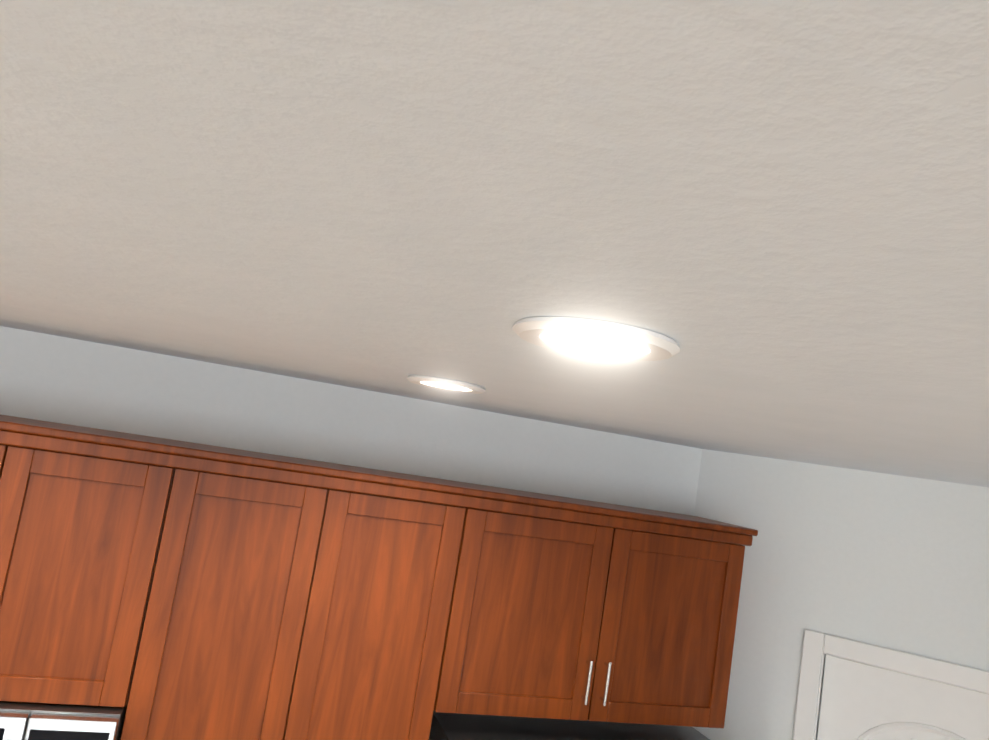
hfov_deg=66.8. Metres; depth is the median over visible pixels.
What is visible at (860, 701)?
door
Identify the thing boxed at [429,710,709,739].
refrigerator
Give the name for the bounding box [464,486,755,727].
upper cabinet
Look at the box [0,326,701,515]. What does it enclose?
wall
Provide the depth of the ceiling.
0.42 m
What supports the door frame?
attached to the wall at (897, 562)
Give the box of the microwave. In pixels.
[0,701,127,739]
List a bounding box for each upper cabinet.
[0,418,195,717]
[120,446,495,739]
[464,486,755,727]
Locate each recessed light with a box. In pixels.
[407,375,485,393]
[512,317,679,360]
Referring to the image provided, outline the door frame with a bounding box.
[793,629,988,739]
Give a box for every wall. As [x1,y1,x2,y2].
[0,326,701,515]
[693,449,988,739]
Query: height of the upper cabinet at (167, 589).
1.095 m
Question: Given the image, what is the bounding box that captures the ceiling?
[0,0,988,486]
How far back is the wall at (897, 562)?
2.49 m
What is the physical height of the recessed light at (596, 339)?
0.011 m
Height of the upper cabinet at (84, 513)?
0.635 m
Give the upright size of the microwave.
0.445 m
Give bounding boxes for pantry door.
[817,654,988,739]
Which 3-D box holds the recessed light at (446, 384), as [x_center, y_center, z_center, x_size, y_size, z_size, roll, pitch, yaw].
[-0.105,0.033,1.639,0.176,0.011,0.176,11,-7,-16]

